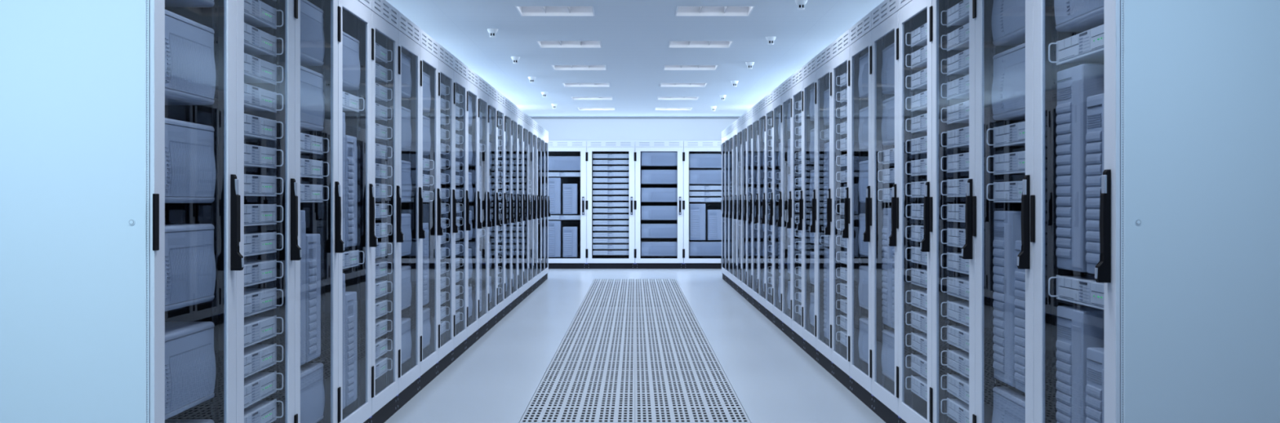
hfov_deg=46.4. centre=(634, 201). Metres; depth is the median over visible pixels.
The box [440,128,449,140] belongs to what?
server
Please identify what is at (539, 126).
tall cabinet
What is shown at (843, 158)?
server
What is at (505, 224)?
server
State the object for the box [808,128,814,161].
chassis
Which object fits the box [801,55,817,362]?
tall cabinet
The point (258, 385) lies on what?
server
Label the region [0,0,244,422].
tall cabinet
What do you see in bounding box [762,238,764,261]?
chassis
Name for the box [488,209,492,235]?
chassis
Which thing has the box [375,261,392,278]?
server
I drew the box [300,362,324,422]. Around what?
chassis
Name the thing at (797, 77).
tall cabinet
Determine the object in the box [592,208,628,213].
server
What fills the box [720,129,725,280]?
tall cabinet
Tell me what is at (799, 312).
server
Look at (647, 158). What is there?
chassis
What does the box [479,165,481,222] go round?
server
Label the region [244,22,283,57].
server
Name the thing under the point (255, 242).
server
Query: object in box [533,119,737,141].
wall
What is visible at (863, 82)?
chassis
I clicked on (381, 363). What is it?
server
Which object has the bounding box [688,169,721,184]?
chassis
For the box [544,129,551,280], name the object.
tall cabinet
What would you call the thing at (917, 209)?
server
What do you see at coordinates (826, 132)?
server
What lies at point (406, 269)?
chassis
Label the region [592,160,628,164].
server
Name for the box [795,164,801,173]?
server
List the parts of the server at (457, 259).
control panel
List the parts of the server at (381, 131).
control panel, handle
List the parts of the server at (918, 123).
handle, control panel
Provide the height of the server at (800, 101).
0.073 m
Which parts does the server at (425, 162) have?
control panel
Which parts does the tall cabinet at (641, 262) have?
vent panel, handle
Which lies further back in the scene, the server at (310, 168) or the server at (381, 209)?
the server at (381, 209)
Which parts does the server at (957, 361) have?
handle, control panel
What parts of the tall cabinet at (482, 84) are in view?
mounting rail, vent panel, door, handle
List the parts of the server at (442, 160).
control panel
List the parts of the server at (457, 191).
control panel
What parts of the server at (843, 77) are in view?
casing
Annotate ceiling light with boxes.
[515,5,595,16]
[536,40,601,48]
[551,65,606,70]
[562,83,609,87]
[571,97,613,99]
[577,107,615,110]
[654,107,692,110]
[657,97,698,99]
[659,83,707,87]
[663,65,718,70]
[668,40,733,48]
[675,5,755,16]
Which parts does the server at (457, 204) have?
control panel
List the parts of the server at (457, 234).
control panel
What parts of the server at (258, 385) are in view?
control panel, handle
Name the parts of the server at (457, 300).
control panel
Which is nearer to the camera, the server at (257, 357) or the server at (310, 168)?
the server at (257, 357)
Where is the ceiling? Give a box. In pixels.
[385,0,884,117]
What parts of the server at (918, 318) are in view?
handle, control panel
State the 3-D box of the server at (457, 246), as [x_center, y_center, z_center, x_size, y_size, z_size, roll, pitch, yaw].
[-1.572,0.344,10.664,0.623,0.073,0.596,0,0,0]
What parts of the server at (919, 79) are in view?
handle, casing, control panel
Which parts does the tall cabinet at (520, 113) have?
mounting rail, vent panel, door, handle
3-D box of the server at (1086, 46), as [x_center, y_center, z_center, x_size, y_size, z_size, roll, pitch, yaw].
[1.572,-0.453,4.264,0.623,0.073,0.596,0,0,0]
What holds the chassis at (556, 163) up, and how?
in the tall cabinet at (555, 148)
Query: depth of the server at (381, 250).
7.59 m
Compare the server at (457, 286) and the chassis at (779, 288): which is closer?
the server at (457, 286)
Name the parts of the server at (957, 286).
handle, control panel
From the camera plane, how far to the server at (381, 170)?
7.59 m
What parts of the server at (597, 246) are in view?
control panel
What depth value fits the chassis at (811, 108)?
10.81 m
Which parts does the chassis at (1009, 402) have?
casing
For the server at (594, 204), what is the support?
in the tall cabinet at (593, 261)
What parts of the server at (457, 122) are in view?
control panel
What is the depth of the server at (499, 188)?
14.15 m
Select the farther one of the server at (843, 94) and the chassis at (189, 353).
the server at (843, 94)
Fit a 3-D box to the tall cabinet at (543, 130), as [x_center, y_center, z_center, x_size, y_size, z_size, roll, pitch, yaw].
[-1.727,0.051,20.256,1.036,2.110,0.814,0,0,0]
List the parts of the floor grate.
perforated panel, perforated panel, perforated panel, perforated panel, perforated panel, perforated panel, perforated panel, perforated panel, perforated panel, perforated panel, perforated panel, perforated panel, perforated panel, perforated panel, perforated panel, perforated panel, perforated panel, perforated panel, perforated panel, perforated panel, perforated panel, perforated panel, perforated panel, perforated panel, perforated panel, perforated panel, perforated panel, perforated panel, perforated panel, perforated panel, perforated panel, perforated panel, perforated panel, perforated panel, perforated panel, perforated panel, perforated panel, perforated panel, perforated panel, perforated panel, perforated panel, perforated panel, perforated panel, perforated panel, perforated panel, perforated panel, perforated panel, perforated panel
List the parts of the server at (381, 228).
control panel, handle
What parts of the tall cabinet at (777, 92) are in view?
vent panel, handle, mounting rail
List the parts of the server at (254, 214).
control panel, handle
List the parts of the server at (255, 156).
control panel, handle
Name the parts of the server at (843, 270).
casing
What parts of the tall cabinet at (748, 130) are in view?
door, vent panel, handle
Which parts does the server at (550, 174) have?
control panel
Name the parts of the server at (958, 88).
handle, control panel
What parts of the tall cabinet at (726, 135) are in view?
vent panel, door, handle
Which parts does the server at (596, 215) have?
control panel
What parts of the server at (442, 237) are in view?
control panel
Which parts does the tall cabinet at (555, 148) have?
vent panel, handle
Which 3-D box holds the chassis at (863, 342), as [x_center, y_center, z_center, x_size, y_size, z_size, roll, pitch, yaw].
[1.582,0.781,8.264,0.603,0.235,0.596,0,0,0]
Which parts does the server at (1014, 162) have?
handle, control panel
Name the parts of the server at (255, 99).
control panel, handle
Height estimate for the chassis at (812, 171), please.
0.235 m
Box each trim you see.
[453,22,537,106]
[531,117,738,119]
[746,5,833,92]
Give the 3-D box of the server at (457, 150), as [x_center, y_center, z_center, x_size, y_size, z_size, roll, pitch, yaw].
[-1.572,-0.356,10.664,0.623,0.073,0.596,0,0,0]
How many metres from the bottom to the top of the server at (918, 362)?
0.073 m
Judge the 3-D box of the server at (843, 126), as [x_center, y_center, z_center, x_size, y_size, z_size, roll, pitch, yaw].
[1.572,-0.456,9.064,0.623,0.073,0.596,0,0,0]
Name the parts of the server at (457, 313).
control panel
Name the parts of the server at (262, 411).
control panel, handle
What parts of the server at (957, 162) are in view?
handle, control panel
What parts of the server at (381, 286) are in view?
control panel, handle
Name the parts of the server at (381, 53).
casing, control panel, handle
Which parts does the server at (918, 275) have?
handle, control panel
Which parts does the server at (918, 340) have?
handle, control panel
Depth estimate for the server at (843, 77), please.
9.22 m
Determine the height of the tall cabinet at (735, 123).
2.110 m
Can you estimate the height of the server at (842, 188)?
0.073 m
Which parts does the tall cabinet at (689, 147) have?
vent panel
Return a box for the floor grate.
[519,279,751,422]
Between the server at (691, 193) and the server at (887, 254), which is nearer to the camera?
the server at (887, 254)
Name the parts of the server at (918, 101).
handle, control panel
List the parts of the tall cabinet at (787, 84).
vent panel, mounting rail, handle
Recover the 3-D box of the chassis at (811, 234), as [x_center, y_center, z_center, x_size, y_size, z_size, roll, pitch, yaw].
[1.582,0.184,10.664,0.603,0.235,0.596,0,0,0]
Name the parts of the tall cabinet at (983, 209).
mounting rail, handle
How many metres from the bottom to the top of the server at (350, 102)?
0.073 m
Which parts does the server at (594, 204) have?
control panel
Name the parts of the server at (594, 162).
control panel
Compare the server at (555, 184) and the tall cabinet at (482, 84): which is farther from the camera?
the server at (555, 184)
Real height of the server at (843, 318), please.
0.073 m
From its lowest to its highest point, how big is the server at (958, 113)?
0.073 m
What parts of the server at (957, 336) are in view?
handle, control panel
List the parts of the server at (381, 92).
casing, control panel, handle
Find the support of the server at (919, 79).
in the tall cabinet at (912, 14)
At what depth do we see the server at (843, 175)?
9.22 m
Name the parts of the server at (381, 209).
control panel, handle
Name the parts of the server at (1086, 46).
handle, control panel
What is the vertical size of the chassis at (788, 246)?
0.235 m
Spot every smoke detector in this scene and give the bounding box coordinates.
[487,28,497,37]
[511,56,519,63]
[528,76,536,83]
[541,91,547,97]
[551,103,557,108]
[710,106,716,111]
[719,94,725,100]
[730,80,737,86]
[745,62,754,69]
[765,35,776,44]
[795,0,807,9]
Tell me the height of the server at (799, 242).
0.073 m
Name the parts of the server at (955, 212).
handle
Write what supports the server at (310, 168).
in the tall cabinet at (324, 219)
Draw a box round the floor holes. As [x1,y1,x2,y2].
[523,282,746,422]
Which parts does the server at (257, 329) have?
control panel, handle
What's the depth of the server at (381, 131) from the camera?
7.59 m
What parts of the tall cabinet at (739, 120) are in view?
vent panel, door, handle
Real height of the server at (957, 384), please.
0.073 m
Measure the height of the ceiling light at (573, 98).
0.120 m
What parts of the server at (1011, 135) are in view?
handle, control panel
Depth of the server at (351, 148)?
6.76 m
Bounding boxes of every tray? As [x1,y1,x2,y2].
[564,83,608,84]
[573,97,611,97]
[578,107,613,108]
[655,107,690,108]
[657,97,697,97]
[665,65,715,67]
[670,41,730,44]
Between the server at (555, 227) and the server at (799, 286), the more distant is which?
the server at (555, 227)
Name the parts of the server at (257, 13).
casing, control panel, handle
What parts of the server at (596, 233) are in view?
control panel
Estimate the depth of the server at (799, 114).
11.65 m
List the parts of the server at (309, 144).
control panel, handle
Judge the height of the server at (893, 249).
0.502 m
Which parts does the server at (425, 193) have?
control panel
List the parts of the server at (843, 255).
casing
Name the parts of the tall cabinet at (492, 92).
mounting rail, vent panel, door, handle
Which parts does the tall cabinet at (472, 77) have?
mounting rail, vent panel, door, handle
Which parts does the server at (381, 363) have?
control panel, handle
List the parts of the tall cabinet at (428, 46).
vent panel, mounting rail, door, handle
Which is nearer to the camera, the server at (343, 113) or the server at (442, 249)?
the server at (343, 113)
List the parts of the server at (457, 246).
control panel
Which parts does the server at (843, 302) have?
casing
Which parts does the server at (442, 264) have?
control panel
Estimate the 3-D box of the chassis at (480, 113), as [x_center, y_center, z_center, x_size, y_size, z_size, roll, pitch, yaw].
[-1.582,-0.637,12.264,0.603,0.235,0.596,0,0,0]
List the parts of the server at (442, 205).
control panel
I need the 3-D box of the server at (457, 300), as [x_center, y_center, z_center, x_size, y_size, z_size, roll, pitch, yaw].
[-1.572,0.744,10.664,0.623,0.073,0.596,0,0,0]
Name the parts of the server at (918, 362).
handle, control panel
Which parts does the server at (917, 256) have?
handle, control panel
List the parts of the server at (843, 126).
casing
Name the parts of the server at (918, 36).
handle, casing, control panel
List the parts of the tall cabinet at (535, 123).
vent panel, door, handle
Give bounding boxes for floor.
[383,268,885,422]
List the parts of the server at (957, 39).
handle, casing, control panel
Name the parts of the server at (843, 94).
casing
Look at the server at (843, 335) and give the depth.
9.22 m
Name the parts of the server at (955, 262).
handle, control panel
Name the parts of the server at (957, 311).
handle, control panel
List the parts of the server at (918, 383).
handle, control panel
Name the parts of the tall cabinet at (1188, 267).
mounting rail, door, handle, panel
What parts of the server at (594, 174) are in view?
control panel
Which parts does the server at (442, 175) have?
control panel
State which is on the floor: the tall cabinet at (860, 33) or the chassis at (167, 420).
the tall cabinet at (860, 33)
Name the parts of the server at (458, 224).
control panel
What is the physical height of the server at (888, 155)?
0.073 m
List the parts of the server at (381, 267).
control panel, handle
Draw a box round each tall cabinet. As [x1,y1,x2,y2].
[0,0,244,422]
[235,0,302,422]
[293,0,344,422]
[337,0,377,422]
[368,0,404,422]
[396,11,425,410]
[418,28,443,391]
[436,43,457,375]
[452,56,471,362]
[465,66,482,351]
[476,75,492,340]
[486,83,500,332]
[495,90,507,324]
[503,97,515,316]
[510,102,520,311]
[516,106,526,305]
[522,111,531,300]
[527,115,535,296]
[532,120,540,291]
[536,123,543,288]
[540,126,547,284]
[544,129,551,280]
[548,141,586,268]
[585,141,635,268]
[634,141,683,268]
[682,141,721,268]
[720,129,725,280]
[724,126,729,284]
[728,123,733,287]
[732,120,737,292]
[736,116,742,295]
[740,111,747,300]
[746,107,753,305]
[751,102,759,311]
[757,96,766,316]
[764,90,774,324]
[772,83,782,331]
[781,75,793,340]
[791,66,804,351]
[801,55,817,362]
[814,44,833,376]
[830,28,851,391]
[848,11,873,411]
[869,0,900,422]
[896,0,932,422]
[929,0,975,422]
[972,0,1034,422]
[1030,0,1279,422]
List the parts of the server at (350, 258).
control panel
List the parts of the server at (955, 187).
handle, control panel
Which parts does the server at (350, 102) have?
control panel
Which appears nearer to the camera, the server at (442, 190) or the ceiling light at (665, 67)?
the server at (442, 190)
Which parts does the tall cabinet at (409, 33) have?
vent panel, mounting rail, handle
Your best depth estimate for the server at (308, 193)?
5.94 m
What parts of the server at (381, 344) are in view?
control panel, handle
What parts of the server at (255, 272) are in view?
control panel, handle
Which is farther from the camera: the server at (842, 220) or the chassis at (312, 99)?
the server at (842, 220)
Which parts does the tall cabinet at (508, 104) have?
mounting rail, vent panel, door, handle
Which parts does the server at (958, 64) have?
handle, control panel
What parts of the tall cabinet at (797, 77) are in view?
vent panel, mounting rail, handle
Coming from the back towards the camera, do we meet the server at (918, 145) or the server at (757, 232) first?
the server at (757, 232)
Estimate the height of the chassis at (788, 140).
0.235 m
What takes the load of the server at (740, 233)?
in the tall cabinet at (739, 120)
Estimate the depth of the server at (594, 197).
24.69 m
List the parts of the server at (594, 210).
control panel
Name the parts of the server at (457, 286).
control panel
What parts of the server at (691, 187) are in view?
control panel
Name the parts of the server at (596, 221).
control panel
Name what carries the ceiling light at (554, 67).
attached to the ceiling
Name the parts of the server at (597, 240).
control panel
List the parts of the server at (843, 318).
casing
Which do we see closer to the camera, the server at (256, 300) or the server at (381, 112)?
the server at (256, 300)
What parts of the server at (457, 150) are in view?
control panel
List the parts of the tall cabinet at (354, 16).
mounting rail, vent panel, handle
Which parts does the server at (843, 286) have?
casing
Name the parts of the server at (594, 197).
control panel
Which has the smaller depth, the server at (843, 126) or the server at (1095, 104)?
the server at (1095, 104)
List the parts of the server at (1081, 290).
handle, control panel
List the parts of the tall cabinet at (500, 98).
mounting rail, vent panel, door, handle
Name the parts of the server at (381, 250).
control panel, handle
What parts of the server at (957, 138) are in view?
handle, control panel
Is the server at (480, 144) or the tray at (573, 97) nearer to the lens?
the server at (480, 144)
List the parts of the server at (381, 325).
control panel, handle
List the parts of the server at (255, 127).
control panel, handle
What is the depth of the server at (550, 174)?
24.69 m
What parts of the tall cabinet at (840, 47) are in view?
vent panel, mounting rail, handle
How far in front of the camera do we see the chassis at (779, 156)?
13.28 m
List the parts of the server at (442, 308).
control panel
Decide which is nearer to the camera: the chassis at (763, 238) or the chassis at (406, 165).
the chassis at (406, 165)
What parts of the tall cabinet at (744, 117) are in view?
vent panel, handle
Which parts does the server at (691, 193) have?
control panel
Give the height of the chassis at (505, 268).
0.235 m
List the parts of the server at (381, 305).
control panel, handle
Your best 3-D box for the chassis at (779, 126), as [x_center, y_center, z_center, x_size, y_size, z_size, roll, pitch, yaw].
[1.582,-0.677,13.064,0.603,0.235,0.596,0,0,0]
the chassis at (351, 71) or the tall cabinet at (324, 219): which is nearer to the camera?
the tall cabinet at (324, 219)
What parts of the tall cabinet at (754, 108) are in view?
vent panel, handle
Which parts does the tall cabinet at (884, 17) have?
mounting rail, vent panel, handle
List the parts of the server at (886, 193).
casing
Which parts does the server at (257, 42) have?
casing, control panel, handle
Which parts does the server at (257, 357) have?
control panel, handle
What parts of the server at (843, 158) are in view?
casing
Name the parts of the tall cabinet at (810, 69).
vent panel, mounting rail, handle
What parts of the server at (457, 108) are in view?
control panel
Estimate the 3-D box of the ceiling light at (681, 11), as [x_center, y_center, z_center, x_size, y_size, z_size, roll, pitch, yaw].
[0.603,-1.513,11.400,0.578,0.120,0.578,0,0,0]
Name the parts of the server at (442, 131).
control panel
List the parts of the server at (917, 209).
handle, casing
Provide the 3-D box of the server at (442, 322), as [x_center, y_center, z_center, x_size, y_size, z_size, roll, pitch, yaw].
[-1.572,0.844,9.864,0.623,0.073,0.596,0,0,0]
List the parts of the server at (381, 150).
control panel, handle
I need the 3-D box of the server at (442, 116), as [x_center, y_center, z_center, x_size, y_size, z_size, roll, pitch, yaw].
[-1.572,-0.556,9.864,0.623,0.073,0.596,0,0,0]
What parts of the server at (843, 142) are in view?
casing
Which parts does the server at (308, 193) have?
control panel, handle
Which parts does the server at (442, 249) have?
control panel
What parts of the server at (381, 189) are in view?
control panel, handle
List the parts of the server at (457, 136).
control panel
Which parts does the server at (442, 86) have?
control panel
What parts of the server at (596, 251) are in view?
control panel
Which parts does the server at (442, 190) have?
control panel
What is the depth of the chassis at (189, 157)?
4.30 m
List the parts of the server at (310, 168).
control panel, handle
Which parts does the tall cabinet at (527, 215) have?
vent panel, door, handle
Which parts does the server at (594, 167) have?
control panel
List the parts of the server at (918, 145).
handle, control panel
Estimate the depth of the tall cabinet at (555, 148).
24.65 m
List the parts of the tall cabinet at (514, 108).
vent panel, door, handle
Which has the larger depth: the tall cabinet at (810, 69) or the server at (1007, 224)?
the tall cabinet at (810, 69)
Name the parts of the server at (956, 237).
handle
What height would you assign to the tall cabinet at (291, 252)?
2.110 m
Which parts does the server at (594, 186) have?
control panel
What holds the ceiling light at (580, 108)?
attached to the ceiling
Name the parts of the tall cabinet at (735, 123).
vent panel, handle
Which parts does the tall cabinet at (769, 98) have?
vent panel, door, handle, mounting rail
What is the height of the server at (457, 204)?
0.073 m
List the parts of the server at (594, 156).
control panel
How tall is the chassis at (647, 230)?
0.235 m
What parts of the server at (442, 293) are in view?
control panel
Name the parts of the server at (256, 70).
control panel, handle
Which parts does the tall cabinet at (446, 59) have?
mounting rail, vent panel, door, handle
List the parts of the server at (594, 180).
control panel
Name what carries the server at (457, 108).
in the tall cabinet at (460, 69)
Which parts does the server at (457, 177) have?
control panel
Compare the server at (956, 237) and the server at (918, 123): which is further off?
the server at (918, 123)
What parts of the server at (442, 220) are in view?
control panel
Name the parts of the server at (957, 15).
handle, casing, control panel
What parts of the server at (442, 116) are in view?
control panel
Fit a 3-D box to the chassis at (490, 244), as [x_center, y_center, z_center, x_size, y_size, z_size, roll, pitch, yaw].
[-1.582,0.483,13.064,0.603,0.235,0.596,0,0,0]
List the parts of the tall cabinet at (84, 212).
panel, door, mounting rail, handle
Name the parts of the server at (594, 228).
control panel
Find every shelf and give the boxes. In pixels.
[551,213,580,214]
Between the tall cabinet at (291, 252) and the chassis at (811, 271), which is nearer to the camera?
the tall cabinet at (291, 252)
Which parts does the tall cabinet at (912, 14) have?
vent panel, mounting rail, handle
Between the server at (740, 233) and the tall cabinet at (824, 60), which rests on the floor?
the tall cabinet at (824, 60)
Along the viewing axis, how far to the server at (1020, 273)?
4.98 m
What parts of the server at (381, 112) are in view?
casing, control panel, handle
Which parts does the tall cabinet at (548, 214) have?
vent panel, door, handle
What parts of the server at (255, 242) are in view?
control panel, handle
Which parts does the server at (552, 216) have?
control panel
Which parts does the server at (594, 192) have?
control panel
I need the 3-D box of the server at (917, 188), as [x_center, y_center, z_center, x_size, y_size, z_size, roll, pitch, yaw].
[1.572,-0.056,6.664,0.623,0.073,0.596,0,0,0]
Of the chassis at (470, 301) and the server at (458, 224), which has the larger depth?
the chassis at (470, 301)
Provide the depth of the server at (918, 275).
6.78 m
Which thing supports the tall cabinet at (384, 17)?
on the floor
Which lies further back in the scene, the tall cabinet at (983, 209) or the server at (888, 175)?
the server at (888, 175)
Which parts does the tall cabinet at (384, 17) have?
vent panel, mounting rail, handle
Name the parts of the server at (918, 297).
handle, control panel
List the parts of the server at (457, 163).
control panel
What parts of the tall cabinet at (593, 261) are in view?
vent panel, handle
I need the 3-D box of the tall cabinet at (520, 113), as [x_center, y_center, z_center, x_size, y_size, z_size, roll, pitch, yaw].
[-1.727,0.051,16.256,1.036,2.110,0.814,0,0,0]
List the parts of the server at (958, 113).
handle, control panel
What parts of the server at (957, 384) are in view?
handle, control panel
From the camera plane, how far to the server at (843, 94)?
9.22 m
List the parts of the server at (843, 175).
casing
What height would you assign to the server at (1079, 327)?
0.600 m
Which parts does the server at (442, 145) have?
control panel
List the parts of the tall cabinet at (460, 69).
mounting rail, vent panel, door, handle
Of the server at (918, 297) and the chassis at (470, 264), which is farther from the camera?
the chassis at (470, 264)
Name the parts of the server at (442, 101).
control panel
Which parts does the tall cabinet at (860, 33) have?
mounting rail, vent panel, handle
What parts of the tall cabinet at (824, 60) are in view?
vent panel, mounting rail, handle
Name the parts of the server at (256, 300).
control panel, handle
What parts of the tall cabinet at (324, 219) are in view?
mounting rail, handle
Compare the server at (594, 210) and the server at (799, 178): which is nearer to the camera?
the server at (799, 178)
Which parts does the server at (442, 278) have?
control panel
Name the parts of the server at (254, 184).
control panel, handle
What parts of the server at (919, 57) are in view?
handle, casing, control panel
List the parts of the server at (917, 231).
handle, casing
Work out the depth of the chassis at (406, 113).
8.38 m
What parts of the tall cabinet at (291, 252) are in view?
mounting rail, handle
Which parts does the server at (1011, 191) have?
handle, control panel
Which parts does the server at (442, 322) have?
control panel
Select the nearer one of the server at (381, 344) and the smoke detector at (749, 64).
the server at (381, 344)
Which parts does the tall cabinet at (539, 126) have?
vent panel, door, handle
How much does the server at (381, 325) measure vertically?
0.073 m
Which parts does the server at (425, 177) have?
control panel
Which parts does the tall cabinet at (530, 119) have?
vent panel, door, handle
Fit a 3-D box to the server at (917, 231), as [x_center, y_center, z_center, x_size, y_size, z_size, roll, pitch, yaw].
[1.572,0.144,6.664,0.623,0.073,0.596,0,0,0]
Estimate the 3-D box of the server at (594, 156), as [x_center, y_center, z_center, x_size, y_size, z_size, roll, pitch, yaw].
[-0.400,-0.756,24.977,0.596,0.073,0.623,0,0,0]
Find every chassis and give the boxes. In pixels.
[164,0,214,7]
[164,9,215,105]
[164,117,215,203]
[164,223,215,311]
[164,321,215,419]
[164,418,214,422]
[300,0,324,66]
[300,65,324,130]
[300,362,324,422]
[342,31,360,90]
[401,52,411,97]
[401,106,411,150]
[401,160,411,202]
[401,213,411,256]
[401,265,411,310]
[401,317,411,364]
[422,71,431,112]
[422,115,431,155]
[422,307,431,348]
[468,95,472,126]
[468,133,472,164]
[468,172,472,202]
[468,210,472,240]
[468,248,472,278]
[468,285,472,317]
[479,111,482,140]
[488,108,492,135]
[488,142,492,168]
[488,175,492,202]
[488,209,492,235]
[488,242,492,269]
[488,275,492,302]
[505,122,506,146]
[505,149,506,172]
[505,267,506,291]
[548,155,580,171]
[640,151,677,166]
[640,169,677,184]
[640,187,677,201]
[640,205,677,220]
[640,223,677,238]
[640,240,677,256]
[688,153,721,168]
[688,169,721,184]
[688,240,721,256]
[755,130,757,152]
[762,119,764,142]
[762,149,764,172]
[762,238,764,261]
[762,268,764,291]
[777,112,780,139]
[777,142,780,168]
[777,275,780,302]
[786,102,790,131]
[786,138,790,166]
[786,173,790,201]
[786,210,790,237]
[786,244,790,273]
[786,280,790,309]
[808,86,814,120]
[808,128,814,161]
[808,169,814,202]
[808,210,814,243]
[808,251,814,284]
[808,292,814,326]
[822,88,829,125]
[857,52,868,97]
[857,106,868,150]
[857,160,868,202]
[857,213,868,256]
[857,265,868,310]
[857,317,868,364]
[881,42,894,93]
[881,96,894,145]
[881,328,894,382]
[991,0,1025,45]
[991,43,1025,119]
[991,386,1025,422]
[1053,0,1103,31]
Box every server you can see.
[244,0,283,29]
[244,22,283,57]
[244,53,283,84]
[244,83,283,112]
[244,113,283,140]
[244,143,283,168]
[244,173,283,196]
[244,204,283,226]
[244,231,283,256]
[244,259,283,286]
[244,287,283,317]
[244,315,283,347]
[244,342,283,377]
[244,370,283,408]
[244,398,283,422]
[300,133,328,154]
[300,158,328,178]
[300,183,328,202]
[300,209,305,365]
[305,233,320,362]
[342,90,364,112]
[342,111,345,246]
[342,249,364,269]
[342,273,345,409]
[344,134,357,247]
[345,291,357,406]
[375,42,392,63]
[375,62,392,82]
[375,83,392,102]
[375,102,392,120]
[375,123,392,140]
[375,142,392,159]
[375,163,392,178]
[375,183,392,198]
[375,203,392,217]
[375,222,392,237]
[375,241,392,257]
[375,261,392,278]
[375,280,392,298]
[375,299,392,318]
[375,318,392,338]
[375,337,392,359]
[375,356,392,378]
[422,158,433,170]
[422,173,433,186]
[422,190,433,202]
[422,222,428,305]
[440,82,449,96]
[440,97,449,111]
[440,112,449,125]
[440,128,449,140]
[440,142,449,155]
[440,158,449,169]
[440,173,449,184]
[440,187,449,199]
[440,203,449,213]
[440,217,449,228]
[440,231,449,244]
[440,246,449,258]
[440,261,449,274]
[440,275,449,288]
[440,290,449,304]
[440,305,449,319]
[440,320,449,334]
[455,91,462,103]
[455,106,462,117]
[455,120,462,130]
[455,133,462,144]
[455,147,462,158]
[455,161,462,172]
[455,175,462,185]
[455,189,462,199]
[455,230,462,240]
[455,243,462,254]
[455,257,462,268]
[455,271,462,282]
[455,284,462,296]
[455,297,462,310]
[455,311,462,324]
[456,202,462,213]
[456,216,462,226]
[479,142,484,151]
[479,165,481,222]
[479,228,484,237]
[479,251,481,311]
[497,149,502,157]
[497,160,502,168]
[497,170,502,178]
[497,181,502,189]
[497,286,502,295]
[505,223,506,265]
[518,243,519,284]
[548,172,580,177]
[548,177,562,213]
[548,214,580,219]
[548,220,562,257]
[562,183,578,213]
[562,226,578,257]
[592,153,628,159]
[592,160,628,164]
[592,165,628,170]
[592,172,628,177]
[592,177,628,182]
[592,183,628,188]
[592,190,628,194]
[592,195,628,200]
[592,202,628,206]
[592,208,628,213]
[592,213,628,218]
[592,219,628,224]
[592,226,628,231]
[592,231,628,236]
[592,237,628,243]
[592,243,628,248]
[592,249,628,254]
[688,204,705,239]
[689,185,721,190]
[689,191,721,195]
[689,197,721,201]
[706,209,721,239]
[740,232,741,268]
[756,164,757,193]
[756,231,757,288]
[775,171,780,180]
[777,218,780,272]
[795,99,801,110]
[795,112,801,123]
[795,125,801,135]
[795,138,801,148]
[795,151,801,160]
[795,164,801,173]
[795,177,801,186]
[795,190,800,199]
[795,228,801,238]
[795,240,801,250]
[795,253,801,263]
[795,266,801,276]
[795,279,801,289]
[795,291,801,302]
[795,304,801,315]
[820,128,829,140]
[820,234,829,246]
[823,142,829,228]
[823,248,829,339]
[835,71,847,87]
[835,88,847,102]
[835,104,847,119]
[835,120,847,134]
[835,137,847,151]
[835,153,847,166]
[835,170,847,182]
[835,186,846,198]
[835,203,844,214]
[835,218,844,231]
[835,235,847,248]
[835,250,847,264]
[835,266,847,280]
[835,282,847,297]
[835,298,847,313]
[835,314,847,330]
[835,330,847,346]
[877,148,894,164]
[877,168,894,182]
[877,187,892,202]
[881,208,893,327]
[892,246,894,328]
[905,22,927,47]
[905,44,927,68]
[905,67,927,90]
[905,90,927,111]
[905,113,927,133]
[905,135,927,155]
[905,158,927,176]
[905,181,927,197]
[905,203,924,219]
[905,224,924,241]
[905,246,927,265]
[905,267,927,288]
[905,288,927,311]
[905,310,927,333]
[905,332,927,355]
[905,353,927,378]
[905,374,927,401]
[941,0,968,27]
[941,22,968,51]
[941,48,968,75]
[941,74,968,100]
[941,100,968,124]
[941,126,968,148]
[941,151,968,173]
[941,177,968,196]
[941,203,965,222]
[941,227,965,247]
[941,252,968,274]
[941,275,968,300]
[941,300,968,326]
[941,324,968,352]
[941,348,968,377]
[941,373,968,404]
[941,397,968,422]
[986,120,1025,147]
[986,151,1025,174]
[986,181,1022,202]
[992,210,1021,386]
[1013,240,1025,392]
[1048,24,1103,65]
[1048,275,1103,309]
[1055,63,1103,271]
[1055,305,1103,422]
[1085,93,1103,273]
[1085,346,1103,422]
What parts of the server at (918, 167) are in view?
handle, control panel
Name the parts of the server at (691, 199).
control panel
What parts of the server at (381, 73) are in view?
casing, control panel, handle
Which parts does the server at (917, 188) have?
handle, casing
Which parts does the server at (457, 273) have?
control panel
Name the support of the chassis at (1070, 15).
in the tall cabinet at (1188, 267)
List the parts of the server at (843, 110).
casing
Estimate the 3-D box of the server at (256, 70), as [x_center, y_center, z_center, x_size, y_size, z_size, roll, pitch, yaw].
[-1.572,-0.456,5.064,0.623,0.073,0.596,0,0,0]
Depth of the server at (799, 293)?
11.65 m
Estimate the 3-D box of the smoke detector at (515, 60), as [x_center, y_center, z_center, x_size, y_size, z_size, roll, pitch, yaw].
[-1.200,-1.422,14.995,0.092,0.069,0.092,0,0,0]
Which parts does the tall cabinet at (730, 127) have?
vent panel, door, handle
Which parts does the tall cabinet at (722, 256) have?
vent panel, door, handle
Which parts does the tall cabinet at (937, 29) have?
mounting rail, handle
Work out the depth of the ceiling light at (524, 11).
11.68 m
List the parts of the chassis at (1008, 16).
casing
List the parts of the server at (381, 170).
control panel, handle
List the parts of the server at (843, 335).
casing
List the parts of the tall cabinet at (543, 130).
vent panel, door, handle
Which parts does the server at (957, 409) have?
handle, control panel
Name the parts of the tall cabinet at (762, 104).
vent panel, handle, mounting rail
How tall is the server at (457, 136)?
0.073 m
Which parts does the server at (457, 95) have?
control panel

